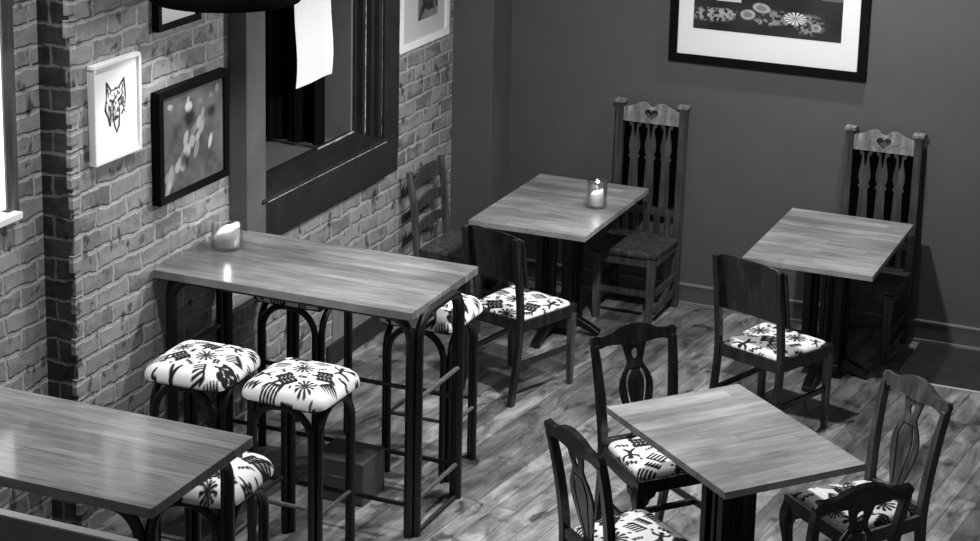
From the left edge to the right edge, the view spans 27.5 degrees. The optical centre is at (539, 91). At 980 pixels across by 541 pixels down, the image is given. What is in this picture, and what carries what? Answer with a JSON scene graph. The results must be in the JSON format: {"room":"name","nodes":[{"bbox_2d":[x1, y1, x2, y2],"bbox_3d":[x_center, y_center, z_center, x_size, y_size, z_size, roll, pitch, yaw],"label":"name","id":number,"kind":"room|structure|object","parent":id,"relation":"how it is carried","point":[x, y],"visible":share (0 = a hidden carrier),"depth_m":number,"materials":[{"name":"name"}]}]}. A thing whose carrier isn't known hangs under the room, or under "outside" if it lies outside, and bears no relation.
{"room":"cafe","nodes":[
{"label":"cafe","id":0,"kind":"room"},
{"bbox_2d":[0,0,51,519],"bbox_3d":[-3.084,0.278,6.084,0.200,4.400,4.910,7,14,21],"label":"wall","id":1,"kind":"structure","parent":0,"point":[23,336],"depth_m":8.33,"materials":[{"name":"brick"}]},
{"bbox_2d":[0,0,22,227],"bbox_3d":[-3.048,0.158,5.944,0.160,1.709,4.732,7,14,21],"label":"window","id":2,"kind":"structure","parent":1,"relation":"in","point":[10,212],"depth_m":8.12,"materials":[{"name":"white wood"}]},
{"bbox_2d":[149,0,300,12],"bbox_3d":[-1.308,-1.416,8.277,0.655,2.100,0.655,7,14,21],"label":"pendant lamp","id":3,"kind":"object","parent":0,"point":[200,6],"visible":1,"depth_m":8.22,"materials":[{"name":"black metal"}]},
{"bbox_2d":[69,0,453,528],"bbox_3d":[-1.303,-0.597,9.978,0.200,4.400,3.825,7,14,21],"label":"wall","id":4,"kind":"structure","parent":0,"point":[121,237],"depth_m":9.06,"materials":[{"name":"brick"}]},
{"bbox_2d":[36,0,81,526],"bbox_3d":[-2.024,-0.206,8.245,0.200,4.400,0.010,7,14,21],"label":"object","id":5,"kind":"structure","parent":4,"relation":"attached to","point":[53,49],"depth_m":8.40,"materials":[{"name":"brick"}]},
{"bbox_2d":[62,0,87,515],"bbox_3d":[-1.948,0.322,8.349,0.024,3.110,0.060,7,14,21],"label":"trim","id":6,"kind":"structure","parent":4,"relation":"attached to","point":[68,26],"depth_m":8.36,"materials":[{"name":"brick"}]},
{"bbox_2d":[87,51,141,167],"bbox_3d":[-1.811,0.073,8.546,0.035,0.435,0.356,7,14,21],"label":"print","id":7,"kind":"object","parent":4,"relation":"attached to","point":[114,92],"visible":1,"depth_m":8.53,"materials":[{"name":"white paper"}]},
{"bbox_2d":[152,4,200,32],"bbox_3d":[-1.611,-0.498,8.884,0.035,0.420,0.361,7,14,21],"label":"framed picture","id":8,"kind":"object","parent":4,"relation":"attached to","point":[163,19],"visible":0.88,"depth_m":8.85,"materials":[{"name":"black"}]},
{"bbox_2d":[150,67,228,206],"bbox_3d":[-1.590,0.200,9.141,0.045,0.520,0.596,7,14,21],"label":"painting","id":9,"kind":"object","parent":4,"relation":"attached to","point":[190,117],"visible":1,"depth_m":9.11},
{"bbox_2d":[163,78,222,196],"bbox_3d":[-1.581,0.202,9.137,0.001,0.454,0.524,7,14,21],"label":"print","id":10,"kind":"object","parent":9,"relation":"attached to","point":[193,118],"depth_m":9.14},
{"bbox_2d":[228,0,399,234],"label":"window","id":11,"kind":"structure","parent":4,"relation":"in","point":[276,185],"depth_m":10.47,"materials":[{"name":"paint"}]},
{"bbox_2d":[265,5,324,145],"bbox_3d":[-1.494,-0.757,10.519,0.820,2.050,0.057,7,14,21],"label":"curtain","id":12,"kind":"object","parent":11,"relation":"hanging from","point":[294,115],"visible":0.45,"depth_m":10.61,"materials":[{"name":"black fabric"}]},
{"bbox_2d":[294,0,332,88],"bbox_3d":[-1.151,-0.484,10.192,0.032,0.900,0.362,8,15,24],"label":"paper sheet","id":13,"kind":"object","parent":11,"relation":"hanging from","point":[313,18],"visible":0.99,"depth_m":10.23,"materials":[{"name":"white paper"}]},
{"bbox_2d":[332,310,371,342],"bbox_3d":[-0.828,1.109,11.444,0.006,0.190,1.515,7,14,21],"label":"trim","id":14,"kind":"structure","parent":4,"relation":"attached to","point":[337,316],"depth_m":10.84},
{"bbox_2d":[326,277,499,364],"bbox_3d":[-0.673,1.254,11.521,0.270,0.120,1.852,7,14,21],"label":"baseboard","id":15,"kind":"structure","parent":4,"relation":"attached to","point":[373,326],"depth_m":11.07,"materials":[{"name":"grey wood"}]},
{"bbox_2d":[399,0,449,54],"bbox_3d":[-0.654,-0.573,11.329,0.030,0.620,0.661,7,14,21],"label":"framed sketch","id":16,"kind":"object","parent":4,"relation":"attached to","point":[422,22],"visible":0.98,"depth_m":11.34,"materials":[{"name":"white paper"}]},
{"bbox_2d":[418,0,437,20],"bbox_3d":[-0.633,-0.539,11.386,0.001,0.240,0.260,7,14,21],"label":"print","id":17,"kind":"object","parent":16,"relation":"attached to","point":[420,6],"depth_m":11.39},
{"bbox_2d":[94,281,979,540],"bbox_3d":[0.161,2.331,7.572,6.100,0.100,9.200,7,14,21],"label":"floor","id":18,"kind":"structure","parent":0,"point":[508,492],"depth_m":10.05,"materials":[{"name":"grey wood"}]},
{"bbox_2d":[0,508,137,540],"bbox_3d":[-2.209,1.834,6.681,2.040,1.147,0.038,7,14,21],"label":"wall","id":19,"kind":"structure","parent":18,"relation":"on","point":[14,526],"depth_m":6.29,"materials":[{"name":"paint"}]},
{"bbox_2d":[0,386,252,540],"bbox_3d":[-1.798,1.749,7.273,1.355,1.060,0.665,7,14,21],"label":"bar table","id":20,"kind":"object","parent":18,"relation":"on","point":[131,465],"visible":0.98,"depth_m":7.04,"materials":[{"name":"grey wood"}]},
{"bbox_2d":[144,340,260,540],"bbox_3d":[-1.461,1.526,8.717,0.405,0.844,0.405,6,14,19],"label":"bar stool","id":21,"kind":"object","parent":18,"relation":"on","point":[192,367],"visible":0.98,"depth_m":8.53,"materials":[{"name":"white fabric"}]},
{"bbox_2d":[144,340,260,391],"bbox_3d":[-1.451,1.160,8.630,0.405,0.091,0.405,6,14,19],"label":"cushion","id":22,"kind":"object","parent":21,"relation":"on","point":[191,365],"depth_m":8.51,"materials":[{"name":"fabric"}]},
{"bbox_2d":[157,451,273,540],"bbox_3d":[-1.259,1.792,7.626,0.405,0.844,0.405,6,14,18],"label":"bar stool","id":23,"kind":"object","parent":18,"relation":"on","point":[251,471],"visible":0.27,"depth_m":7.48,"materials":[{"name":"black wood"}]},
{"bbox_2d":[176,451,273,508],"bbox_3d":[-1.248,1.426,7.539,0.405,0.091,0.405,6,14,18],"label":"cushion","id":24,"kind":"object","parent":23,"relation":"on","point":[251,471],"depth_m":7.41,"materials":[{"name":"fabric"}]},
{"bbox_2d":[242,358,359,540],"bbox_3d":[-1.016,1.581,8.539,0.405,0.844,0.405,7,14,22],"label":"bar stool","id":25,"kind":"object","parent":18,"relation":"on","point":[291,386],"visible":1,"depth_m":8.39,"materials":[{"name":"white fabric"}]},
{"bbox_2d":[242,358,359,411],"bbox_3d":[-1.005,1.215,8.452,0.405,0.091,0.405,7,14,22],"label":"cushion","id":26,"kind":"object","parent":25,"relation":"on","point":[289,384],"depth_m":8.34,"materials":[{"name":"fabric"}]},
{"bbox_2d":[254,296,352,446],"bbox_3d":[-1.139,1.293,9.737,0.405,0.844,0.405,7,14,21],"label":"bar stool","id":27,"kind":"object","parent":18,"relation":"on","point":[293,310],"visible":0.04,"depth_m":9.61,"materials":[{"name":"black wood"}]},
{"bbox_2d":[254,296,324,309],"bbox_3d":[-1.129,0.927,9.650,0.405,0.091,0.405,7,14,21],"label":"cushion","id":28,"kind":"object","parent":27,"relation":"on","point":[277,304],"depth_m":9.49,"materials":[{"name":"fabric"}]},
{"bbox_2d":[153,230,477,538],"bbox_3d":[-1.012,1.316,9.188,1.305,1.060,0.705,7,14,21],"label":"bar table","id":29,"kind":"object","parent":18,"relation":"on","point":[398,288],"visible":0.9,"depth_m":8.99,"materials":[{"name":"wood"}]},
{"bbox_2d":[211,222,242,251],"bbox_3d":[-1.453,0.667,9.305,0.148,0.124,0.148,7,14,21],"label":"candle holder","id":30,"kind":"object","parent":29,"relation":"on","point":[227,237],"visible":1,"depth_m":9.27,"materials":[{"name":"clear glass"}]},
{"bbox_2d":[323,437,384,506],"bbox_3d":[-0.878,1.750,9.217,0.260,0.210,0.230,7,14,21],"label":"storage box","id":31,"kind":"object","parent":18,"relation":"on","point":[369,458],"visible":0.62,"depth_m":9.13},
{"bbox_2d":[379,293,482,483],"bbox_3d":[-0.518,1.371,9.485,0.405,0.844,0.405,7,14,21],"label":"bar stool","id":32,"kind":"object","parent":18,"relation":"on","point":[440,321],"visible":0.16,"depth_m":9.35,"materials":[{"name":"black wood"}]},
{"bbox_2d":[379,293,482,332],"bbox_3d":[-0.507,1.005,9.398,0.405,0.091,0.405,7,14,21],"label":"cushion","id":33,"kind":"object","parent":32,"relation":"on","point":[440,321],"depth_m":9.25,"materials":[{"name":"fabric"}]},
{"bbox_2d":[406,155,507,332],"bbox_3d":[-0.467,0.868,11.496,0.466,0.896,0.458,7,14,21],"label":"chair","id":34,"kind":"object","parent":18,"relation":"on","point":[448,247],"visible":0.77,"depth_m":11.41,"materials":[{"name":"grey wood"}]},
{"bbox_2d":[461,224,576,406],"bbox_3d":[-0.126,1.109,10.473,0.440,0.922,0.496,12,17,37],"label":"chair","id":35,"kind":"object","parent":18,"relation":"on","point":[517,309],"visible":0.94,"depth_m":10.32,"materials":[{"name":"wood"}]},
{"bbox_2d":[480,285,569,319],"bbox_3d":[-0.106,1.104,10.498,0.407,0.033,0.385,12,17,37],"label":"cushion","id":36,"kind":"object","parent":35,"relation":"on","point":[500,305],"depth_m":10.42,"materials":[{"name":"fabric"}]},
{"bbox_2d":[468,174,648,347],"bbox_3d":[0.113,0.993,11.344,0.680,0.745,1.045,7,14,21],"label":"cafe table","id":37,"kind":"object","parent":18,"relation":"on","point":[550,208],"visible":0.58,"depth_m":11.25,"materials":[{"name":"black wood"}]},
{"bbox_2d":[586,178,607,206],"bbox_3d":[0.322,0.572,11.190,0.116,0.156,0.116,7,14,21],"label":"candle holder","id":38,"kind":"object","parent":37,"relation":"on","point":[597,196],"visible":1,"depth_m":11.17,"materials":[{"name":"clear glass"}]},
{"bbox_2d":[590,189,603,205],"bbox_3d":[0.322,0.590,11.194,0.076,0.090,0.076,7,14,21],"label":"candle","id":39,"kind":"object","parent":38,"relation":"on","point":[597,196],"depth_m":11.17,"materials":[{"name":"white wax"}]},
{"bbox_2d":[544,418,687,540],"bbox_3d":[0.323,1.731,7.828,0.514,0.970,0.473,-6,15,-28],"label":"dining chair","id":40,"kind":"object","parent":18,"relation":"on","point":[639,524],"visible":1,"depth_m":7.76,"materials":[{"name":"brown wood"}]},
{"bbox_2d":[573,509,686,540],"bbox_3d":[0.356,1.743,7.850,0.375,0.046,0.398,-6,15,-28],"label":"cushion","id":41,"kind":"object","parent":40,"relation":"on","point":[639,524],"depth_m":7.86,"materials":[{"name":"fabric"}]},
{"bbox_2d":[590,97,690,323],"bbox_3d":[0.568,0.696,11.644,0.450,1.220,0.465,7,14,21],"label":"carved chair","id":42,"kind":"object","parent":18,"relation":"on","point":[650,153],"visible":0.97,"depth_m":11.73,"materials":[{"name":"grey wood"}]},
{"bbox_2d":[589,322,701,520],"bbox_3d":[0.504,1.535,8.677,0.473,0.970,0.514,-5,15,-26],"label":"dining chair","id":43,"kind":"object","parent":18,"relation":"on","point":[645,471],"visible":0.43,"depth_m":8.71,"materials":[{"name":"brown wood"}]},
{"bbox_2d":[608,437,685,479],"bbox_3d":[0.521,1.558,8.647,0.398,0.046,0.375,-5,15,-26],"label":"cushion","id":44,"kind":"object","parent":43,"relation":"on","point":[633,458],"depth_m":8.53,"materials":[{"name":"fabric"}]},
{"bbox_2d":[607,384,865,540],"bbox_3d":[0.773,1.755,8.216,0.655,0.745,0.920,-5,15,-27],"label":"cafe table","id":45,"kind":"object","parent":18,"relation":"on","point":[740,446],"visible":1,"depth_m":8.12,"materials":[{"name":"black wood"}]},
{"bbox_2d":[709,252,833,427],"bbox_3d":[1.152,1.243,10.011,0.440,0.948,0.496,14,18,41],"label":"chair","id":46,"kind":"object","parent":18,"relation":"on","point":[745,286],"visible":0.98,"depth_m":9.88,"materials":[{"name":"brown wood"}]},
{"bbox_2d":[725,323,826,359],"bbox_3d":[1.174,1.250,10.037,0.407,0.033,0.385,14,18,41],"label":"cushion","id":47,"kind":"object","parent":46,"relation":"on","point":[759,342],"depth_m":9.97,"materials":[{"name":"fabric"}]},
{"bbox_2d":[742,208,913,391],"bbox_3d":[1.550,1.159,10.817,0.690,0.745,1.000,7,14,21],"label":"cafe table","id":48,"kind":"object","parent":18,"relation":"on","point":[814,243],"visible":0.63,"depth_m":10.73,"materials":[{"name":"black wood"}]},
{"bbox_2d":[805,482,914,540],"bbox_3d":[1.055,1.828,7.511,0.473,0.970,0.514,-5,15,-26],"label":"dining chair","id":49,"kind":"object","parent":18,"relation":"on","point":[864,497],"visible":1,"depth_m":7.22,"materials":[{"name":"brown wood"}]},
{"bbox_2d":[779,370,952,540],"bbox_3d":[1.337,1.666,8.224,0.514,0.970,0.473,-5,15,-27],"label":"dining chair","id":50,"kind":"object","parent":18,"relation":"on","point":[918,391],"visible":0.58,"depth_m":8.22,"materials":[{"name":"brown wood"}]},
{"bbox_2d":[795,480,914,530],"bbox_3d":[1.302,1.684,8.210,0.375,0.046,0.398,-5,15,-27],"label":"cushion","id":51,"kind":"object","parent":50,"relation":"on","point":[881,518],"depth_m":8.14,"materials":[{"name":"fabric"}]},
{"bbox_2d":[823,124,925,363],"bbox_3d":[1.841,0.850,11.149,0.450,1.220,0.465,7,14,21],"label":"carved chair","id":52,"kind":"object","parent":18,"relation":"on","point":[885,183],"visible":0.81,"depth_m":11.23,"materials":[{"name":"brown wood"}]},
{"bbox_2d":[930,383,979,393],"bbox_3d":[3.166,1.703,10.345,2.670,0.006,0.020,7,14,21],"label":"trim","id":53,"kind":"structure","parent":18,"relation":"on","point":[937,385],"depth_m":10.70,"materials":[{"name":"grey"}]},
{"bbox_2d":[507,0,979,327],"bbox_3d":[1.913,-0.775,11.114,6.100,4.400,0.150,7,14,21],"label":"wall","id":54,"kind":"structure","parent":0,"point":[762,146],"depth_m":11.56,"materials":[{"name":"grey paint"}]},
{"bbox_2d":[450,0,511,232],"bbox_3d":[-0.435,-1.005,11.799,0.505,4.400,0.285,7,14,21],"label":"wall","id":55,"kind":"structure","parent":54,"relation":"attached to","point":[482,29],"depth_m":11.90,"materials":[{"name":"grey paint"}]},
{"bbox_2d":[526,258,979,350],"bbox_3d":[2.218,1.372,11.380,5.245,0.118,0.018,7,14,21],"label":"baseboard","id":56,"kind":"structure","parent":54,"relation":"attached to","point":[946,334],"depth_m":11.53,"materials":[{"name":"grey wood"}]},
{"bbox_2d":[668,0,871,81],"bbox_3d":[1.302,-0.596,11.305,1.166,0.980,0.035,7,14,21],"label":"print","id":57,"kind":"object","parent":54,"relation":"attached to","point":[815,38],"visible":1,"depth_m":11.34,"materials":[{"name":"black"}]},
{"bbox_2d":[899,342,979,390],"bbox_3d":[3.288,1.638,10.637,2.670,0.004,0.625,7,14,21],"label":"floor mat","id":58,"kind":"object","parent":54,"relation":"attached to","point":[937,364],"depth_m":11.03,"materials":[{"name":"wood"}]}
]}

